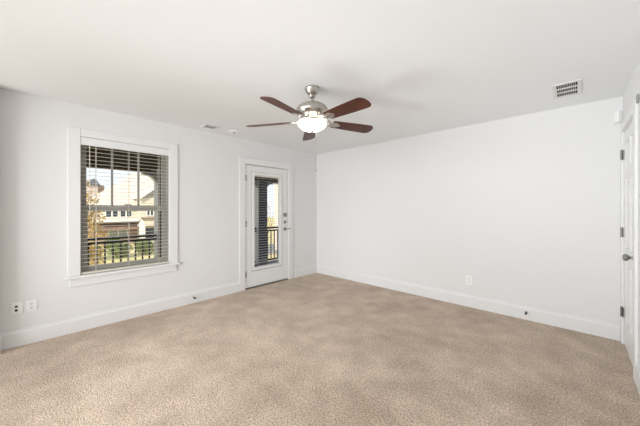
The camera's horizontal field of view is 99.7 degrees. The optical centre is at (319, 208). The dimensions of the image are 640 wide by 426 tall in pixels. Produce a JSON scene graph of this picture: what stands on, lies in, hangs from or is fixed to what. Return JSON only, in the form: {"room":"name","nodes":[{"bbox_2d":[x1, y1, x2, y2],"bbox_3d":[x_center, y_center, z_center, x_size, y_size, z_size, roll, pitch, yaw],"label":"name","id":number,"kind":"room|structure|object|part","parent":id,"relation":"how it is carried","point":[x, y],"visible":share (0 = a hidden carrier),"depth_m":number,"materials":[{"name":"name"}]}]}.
{"room":"empty bedroom","nodes":[
{"label":"empty bedroom","id":0,"kind":"room"},
{"bbox_2d":[0,88,316,332],"bbox_3d":[-1.571,0.200,4.120,0.160,2.640,4.525,0,0,43],"label":"wall","id":1,"kind":"structure","parent":0,"point":[33,129],"depth_m":3.00,"materials":[{"name":"white paint"}]},
{"bbox_2d":[11,301,22,314],"bbox_3d":[-2.898,0.953,2.584,0.016,0.118,0.075,0,0,43],"label":"jack plate","id":2,"kind":"object","parent":1,"relation":"attached to","point":[16,307],"visible":1,"depth_m":2.58,"materials":[{"name":"white plastic"}]},
{"bbox_2d":[26,299,36,311],"bbox_3d":[-2.837,0.953,2.654,0.008,0.118,0.075,0,0,43],"label":"power outlet","id":3,"kind":"object","parent":1,"relation":"attached to","point":[31,305],"visible":1,"depth_m":2.65,"materials":[{"name":"white plastic"}]},
{"bbox_2d":[65,126,179,287],"bbox_3d":[-2.330,-0.016,3.278,0.200,1.698,1.128,0,0,43],"label":"window","id":4,"kind":"structure","parent":1,"relation":"in","point":[77,207],"depth_m":3.12,"materials":[{"name":"white wood"}]},
{"bbox_3d":[-2.307,0.734,3.256,0.135,0.027,1.128,0,0,43],"label":"sill","id":5,"kind":"part","parent":4,"relation":"part of","materials":[{"name":"white wood"}]},
{"bbox_3d":[-2.375,-0.378,3.321,0.035,0.755,0.840,0,0,43],"label":"sash","id":6,"kind":"part","parent":4,"relation":"part of","materials":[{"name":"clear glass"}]},
{"bbox_3d":[-2.346,0.325,3.294,0.035,0.726,0.840,0,0,43],"label":"sash","id":7,"kind":"part","parent":4,"relation":"part of","materials":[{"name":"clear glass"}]},
{"bbox_3d":[-2.363,-0.029,3.309,0.110,1.497,0.886,0,0,43],"label":"sash frame","id":8,"kind":"part","parent":4,"relation":"part of","materials":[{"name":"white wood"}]},
{"bbox_2d":[81,137,169,274],"bbox_3d":[-2.299,-0.030,3.249,0.063,1.492,0.884,0,0,43],"label":"window blind","id":9,"kind":"object","parent":4,"relation":"attached to","point":[85,141],"visible":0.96,"depth_m":3.16,"materials":[{"name":"white plastic"}]},
{"bbox_3d":[-2.513,-0.013,3.028,0.050,1.435,0.004,0,0,43],"label":"ladder cord","id":10,"kind":"part","parent":9,"relation":"part of","materials":[{"name":"white fabric"}]},
{"bbox_3d":[-2.302,0.705,3.253,0.050,0.022,0.866,0,0,43],"label":"rail","id":11,"kind":"part","parent":9,"relation":"part of","materials":[{"name":"beige plastic"}]},
{"bbox_2d":[0,264,316,350],"bbox_3d":[-1.522,1.239,4.046,0.015,0.162,4.245,0,0,43],"label":"baseboard","id":12,"kind":"structure","parent":1,"relation":"attached to","point":[23,336],"depth_m":3.10,"materials":[{"name":"white wood"}]},
{"bbox_2d":[239,157,292,290],"bbox_3d":[-0.936,0.245,4.734,0.183,2.150,1.110,0,0,43],"label":"door","id":13,"kind":"structure","parent":1,"relation":"in","point":[269,274],"depth_m":4.59,"materials":[{"name":"white wood"}]},
{"bbox_3d":[-0.929,0.210,4.721,0.064,1.640,0.620,0,0,43],"label":"glass frame","id":14,"kind":"part","parent":13,"relation":"part of","materials":[{"name":"white paint"}]},
{"bbox_2d":[254,174,279,267],"bbox_3d":[-0.922,0.210,4.717,0.042,1.564,0.538,0,0,43],"label":"door blind","id":15,"kind":"object","parent":13,"relation":"attached to","point":[254,174],"visible":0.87,"depth_m":4.69,"materials":[{"name":"beige plastic"}]},
{"bbox_3d":[-0.925,0.983,4.716,0.038,0.018,0.534,0,0,43],"label":"rail","id":16,"kind":"part","parent":15,"relation":"part of","materials":[{"name":"grey plastic"}]},
{"bbox_2d":[86,146,277,183],"bbox_3d":[-1.707,-1.000,5.763,2.290,0.560,9.000,0,0,43],"label":"roof","id":17,"kind":"structure","parent":0,"point":[92,161],"depth_m":4.95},
{"bbox_2d":[251,260,277,270],"bbox_3d":[-1.689,1.575,5.745,2.240,0.190,9.000,0,0,43],"label":"floor","id":18,"kind":"structure","parent":0,"point":[274,261],"depth_m":7.41,"materials":[{"name":"grey concrete"}]},
{"bbox_2d":[88,234,155,265],"bbox_3d":[-4.010,0.963,4.667,0.060,0.915,2.080,0,0,43],"label":"balcony railing","id":19,"kind":"object","parent":18,"relation":"on","point":[141,235],"visible":0.2,"depth_m":4.99,"materials":[{"name":"black metal"}]},
{"bbox_3d":[-4.010,0.604,4.667,0.040,0.043,2.080,0,0,43],"label":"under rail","id":20,"kind":"part","parent":19,"relation":"part of","materials":[{"name":"black metal"}]},
{"bbox_3d":[-4.010,0.530,4.667,0.060,0.050,2.080,0,0,43],"label":"rail","id":21,"kind":"part","parent":19,"relation":"part of","materials":[{"name":"black metal"}]},
{"bbox_2d":[141,171,160,257],"bbox_3d":[-3.207,0.380,5.519,0.301,2.200,0.740,0,0,43],"label":"column","id":22,"kind":"structure","parent":18,"relation":"on","point":[157,197],"depth_m":5.35,"materials":[{"name":"grey paint"}]},
{"bbox_2d":[254,181,272,265],"bbox_3d":[-1.605,0.380,7.219,0.301,2.200,0.740,0,0,43],"label":"column","id":23,"kind":"structure","parent":18,"relation":"on","point":[259,197],"depth_m":7.10,"materials":[{"name":"grey paint"}]},
{"bbox_2d":[267,226,277,259],"bbox_3d":[-0.805,0.963,8.070,0.060,0.915,2.076,0,0,43],"label":"balcony railing","id":24,"kind":"object","parent":18,"relation":"on","point":[271,230],"visible":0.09,"depth_m":7.48,"materials":[{"name":"black metal"}]},
{"bbox_2d":[0,0,639,154],"bbox_3d":[-1.456,-1.180,1.034,4.560,0.120,8.860,0,0,43],"label":"ceiling","id":25,"kind":"structure","parent":0,"point":[421,66],"depth_m":1.98,"materials":[{"name":"white paint"}]},
{"bbox_2d":[200,124,219,129],"bbox_3d":[-1.497,-1.115,3.689,0.166,0.008,0.206,0,0,43],"label":"ceiling vent","id":26,"kind":"object","parent":25,"relation":"in","point":[208,126],"visible":1,"depth_m":3.67,"materials":[{"name":"white metal"}]},
{"bbox_2d":[229,130,238,133],"bbox_3d":[-1.249,-1.107,3.930,0.150,0.026,0.150,0,0,43],"label":"ceiling detector","id":27,"kind":"object","parent":25,"relation":"attached to","point":[230,131],"visible":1,"depth_m":3.90,"materials":[{"name":"white plastic"}]},
{"bbox_2d":[246,85,372,171],"bbox_3d":[-0.055,-0.734,2.474,1.230,0.772,1.255,0,0,43],"label":"ceiling fan","id":28,"kind":"object","parent":25,"relation":"hanging from","point":[310,113],"visible":1,"depth_m":2.41,"materials":[{"name":"brown wood"}]},
{"bbox_3d":[-0.492,-0.807,2.605,0.450,0.040,0.142,0,0,12],"label":"blade","id":29,"kind":"part","parent":28,"relation":"part of","materials":[{"name":"brown wood"}]},
{"bbox_3d":[-0.292,-0.807,2.141,0.142,0.040,0.450,0,0,30],"label":"blade","id":30,"kind":"part","parent":28,"relation":"part of","materials":[{"name":"brown wood"}]},
{"bbox_3d":[-0.113,-0.807,2.939,0.142,0.040,0.450,0,0,-6],"label":"blade","id":31,"kind":"part","parent":28,"relation":"part of","materials":[{"name":"brown wood"}]},
{"bbox_3d":[-0.073,-0.757,2.511,0.272,0.073,0.272,0,0,43],"label":"lamp shade","id":32,"kind":"part","parent":28,"relation":"part of","materials":[{"name":"white glass"}]},
{"bbox_3d":[0.211,-0.807,2.189,0.142,0.040,0.450,0,0,-42],"label":"blade","id":33,"kind":"part","parent":28,"relation":"part of","materials":[{"name":"brown wood"}]},
{"bbox_3d":[0.322,-0.807,2.682,0.450,0.040,0.142,0,0,-24],"label":"blade","id":34,"kind":"part","parent":28,"relation":"part of","materials":[{"name":"brown wood"}]},
{"bbox_2d":[552,79,581,98],"bbox_3d":[2.316,-1.115,2.531,0.198,0.008,0.388,0,0,43],"label":"ceiling vent","id":35,"kind":"object","parent":25,"relation":"in","point":[570,88],"visible":1,"depth_m":2.51,"materials":[{"name":"white metal"}]},
{"bbox_2d":[0,273,639,425],"bbox_3d":[-1.440,1.420,0.978,4.340,0.200,8.600,0,0,43],"label":"floor","id":36,"kind":"structure","parent":0,"point":[315,349],"depth_m":2.23,"materials":[{"name":"beige carpet"}]},
{"bbox_2d":[317,96,622,323],"bbox_3d":[1.585,0.200,4.145,4.400,2.640,0.160,0,0,43],"label":"wall","id":37,"kind":"structure","parent":0,"point":[527,207],"depth_m":3.44,"materials":[{"name":"white paint"}]},
{"bbox_2d":[317,265,619,340],"bbox_3d":[1.465,1.239,4.138,4.204,0.162,0.015,0,0,43],"label":"baseboard","id":38,"kind":"structure","parent":37,"relation":"attached to","point":[604,329],"depth_m":3.43,"materials":[{"name":"white wood"}]},
{"bbox_2d":[466,275,471,284],"bbox_3d":[2.004,0.962,3.635,0.074,0.120,0.008,0,0,43],"label":"power outlet","id":39,"kind":"object","parent":37,"relation":"attached to","point":[468,278],"visible":1,"depth_m":3.63,"materials":[{"name":"white plastic"}]},
{"bbox_2d":[623,57,639,364],"bbox_3d":[0.076,0.200,-0.519,0.120,2.640,8.700,0,0,43],"label":"wall","id":40,"kind":"structure","parent":0,"point":[633,87],"depth_m":2.03,"materials":[{"name":"white paint"}]},
{"bbox_2d":[614,111,622,122],"bbox_3d":[2.973,-0.914,2.689,0.060,0.112,0.054,0,0,43],"label":"sensor","id":41,"kind":"object","parent":40,"relation":"attached to","point":[618,115],"visible":0.97,"depth_m":2.67,"materials":[{"name":"white plastic"}]},
{"bbox_2d":[620,99,637,381],"bbox_3d":[2.726,0.245,2.344,0.188,2.150,0.893,0,0,43],"label":"door","id":42,"kind":"structure","parent":40,"relation":"in","point":[629,126],"depth_m":2.37,"materials":[{"name":"white wood"}]},
{"bbox_3d":[2.484,0.395,2.174,0.069,0.066,0.066,0,0,43],"label":"knob","id":43,"kind":"part","parent":42,"relation":"part of","materials":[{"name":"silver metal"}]},
{"bbox_3d":[2.822,-0.502,2.457,0.031,0.244,0.204,0,0,43],"label":"raised panel","id":44,"kind":"part","parent":42,"relation":"part of","materials":[{"name":"white paint"}]},
{"bbox_3d":[2.822,0.045,2.457,0.031,0.650,0.204,0,0,43],"label":"raised panel","id":45,"kind":"part","parent":42,"relation":"part of","materials":[{"name":"white paint"}]},
{"bbox_3d":[2.822,0.800,2.457,0.031,0.560,0.204,0,0,43],"label":"raised panel","id":46,"kind":"part","parent":42,"relation":"part of","materials":[{"name":"white paint"}]},
{"bbox_3d":[2.722,0.287,2.351,0.035,2.042,0.716,0,0,43],"label":"panel","id":47,"kind":"part","parent":42,"relation":"part of","materials":[{"name":"white paint"}]},
{"bbox_3d":[2.622,-0.502,2.245,0.031,0.244,0.204,0,0,43],"label":"raised panel","id":48,"kind":"part","parent":42,"relation":"part of","materials":[{"name":"white paint"}]},
{"bbox_3d":[2.622,0.045,2.245,0.031,0.650,0.204,0,0,43],"label":"raised panel","id":49,"kind":"part","parent":42,"relation":"part of","materials":[{"name":"white paint"}]},
{"bbox_3d":[2.622,0.800,2.245,0.031,0.560,0.204,0,0,43],"label":"raised panel","id":50,"kind":"part","parent":42,"relation":"part of","materials":[{"name":"white paint"}]},
{"bbox_2d":[635,362,639,394],"bbox_3d":[-0.213,1.239,-0.728,0.015,0.162,7.600,0,0,43],"label":"baseboard","id":51,"kind":"structure","parent":40,"relation":"attached to","point":[637,367],"depth_m":1.97,"materials":[{"name":"white wood"}]},
{"bbox_2d":[636,93,639,102],"bbox_3d":[2.371,-0.822,2.014,0.012,0.060,0.055,0,0,43],"label":"wall sensor","id":52,"kind":"object","parent":40,"relation":"attached to","point":[638,94],"visible":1,"depth_m":2.00,"materials":[{"name":"grey plastic"}]},
{"label":"outside","id":53,"kind":"structure","parent":0,"visible":0},
{"bbox_2d":[92,217,276,264],"bbox_3d":[-37.834,4.670,54.907,117.400,0.300,140.000,0,0,43],"label":"ground","id":54,"kind":"structure","parent":53,"point":[131,244],"depth_m":26.02,"materials":[{"name":"green plant"}]},
{"bbox_2d":[86,178,103,200],"bbox_3d":[-42.690,-0.280,45.743,7.700,9.600,12.800,0,0,43],"label":"house","id":55,"kind":"structure","parent":54,"relation":"on","point":[91,181],"depth_m":45.43,"materials":[{"name":"beige paint"}]},
{"bbox_2d":[86,180,107,264],"bbox_3d":[-8.396,1.698,9.299,1.696,5.646,1.770,0,0,43],"label":"tree","id":56,"kind":"object","parent":54,"relation":"on","point":[87,181],"visible":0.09,"depth_m":9.51,"materials":[{"name":"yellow plant"}]},
{"bbox_2d":[104,235,122,247],"bbox_3d":[-23.683,3.805,30.869,1.913,1.514,1.884,0,0,43],"label":"shrub","id":57,"kind":"object","parent":54,"relation":"on","point":[111,235],"visible":0.28,"depth_m":30.57,"materials":[{"name":"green plant"}]},
{"bbox_2d":[106,242,132,257],"bbox_3d":[-18.430,3.725,24.835,2.113,1.768,2.008,0,0,0],"label":"shrub","id":58,"kind":"object","parent":54,"relation":"on","point":[124,246],"visible":0.56,"depth_m":24.42,"materials":[{"name":"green plant"}]},
{"bbox_2d":[86,174,153,245],"bbox_3d":[-26.761,-0.330,40.011,14.950,9.700,12.500,0,0,43],"label":"house","id":59,"kind":"structure","parent":54,"relation":"on","point":[119,193],"depth_m":34.73,"materials":[{"name":"beige"}]},
{"bbox_3d":[-25.872,0.545,33.575,0.030,0.970,1.170,0,0,43],"label":"pane","id":60,"kind":"part","parent":59,"relation":"part of","materials":[{"name":"grey"}]},
{"bbox_3d":[-25.407,3.245,33.996,0.030,0.970,1.820,0,0,43],"label":"pane","id":61,"kind":"part","parent":59,"relation":"part of","materials":[{"name":"grey glass"}]},
{"bbox_3d":[-24.878,0.545,34.630,0.030,0.970,1.170,0,0,43],"label":"pane","id":62,"kind":"part","parent":59,"relation":"part of","materials":[{"name":"grey"}]},
{"bbox_3d":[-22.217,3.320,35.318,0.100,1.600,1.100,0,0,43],"label":"garage door","id":63,"kind":"part","parent":59,"relation":"part of","materials":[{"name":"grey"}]},
{"bbox_2d":[134,240,153,253],"bbox_3d":[-17.266,3.818,26.740,1.886,1.498,1.842,0,0,43],"label":"shrub","id":64,"kind":"object","parent":54,"relation":"on","point":[138,246],"visible":0.7,"depth_m":26.35,"materials":[{"name":"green plant"}]},
{"bbox_2d":[267,202,274,238],"bbox_3d":[-4.378,1.854,20.761,1.818,5.334,1.904,0,0,20],"label":"tree","id":65,"kind":"object","parent":54,"relation":"on","point":[268,202],"visible":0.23,"depth_m":20.85,"materials":[{"name":"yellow plant"}]},
{"bbox_2d":[274,183,277,249],"bbox_3d":[2.210,-1.180,29.893,10.800,11.400,11.000,0,0,43],"label":"house","id":66,"kind":"structure","parent":54,"relation":"on","point":[275,185],"depth_m":29.27,"materials":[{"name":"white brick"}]},
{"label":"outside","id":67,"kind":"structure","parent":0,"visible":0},
{"bbox_2d":[268,244,276,254],"bbox_3d":[-8.500,4.510,27.274,6.000,0.020,140.000,0,0,43],"label":"street","id":68,"kind":"structure","parent":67,"point":[269,244],"depth_m":29.70,"materials":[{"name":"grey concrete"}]}
]}

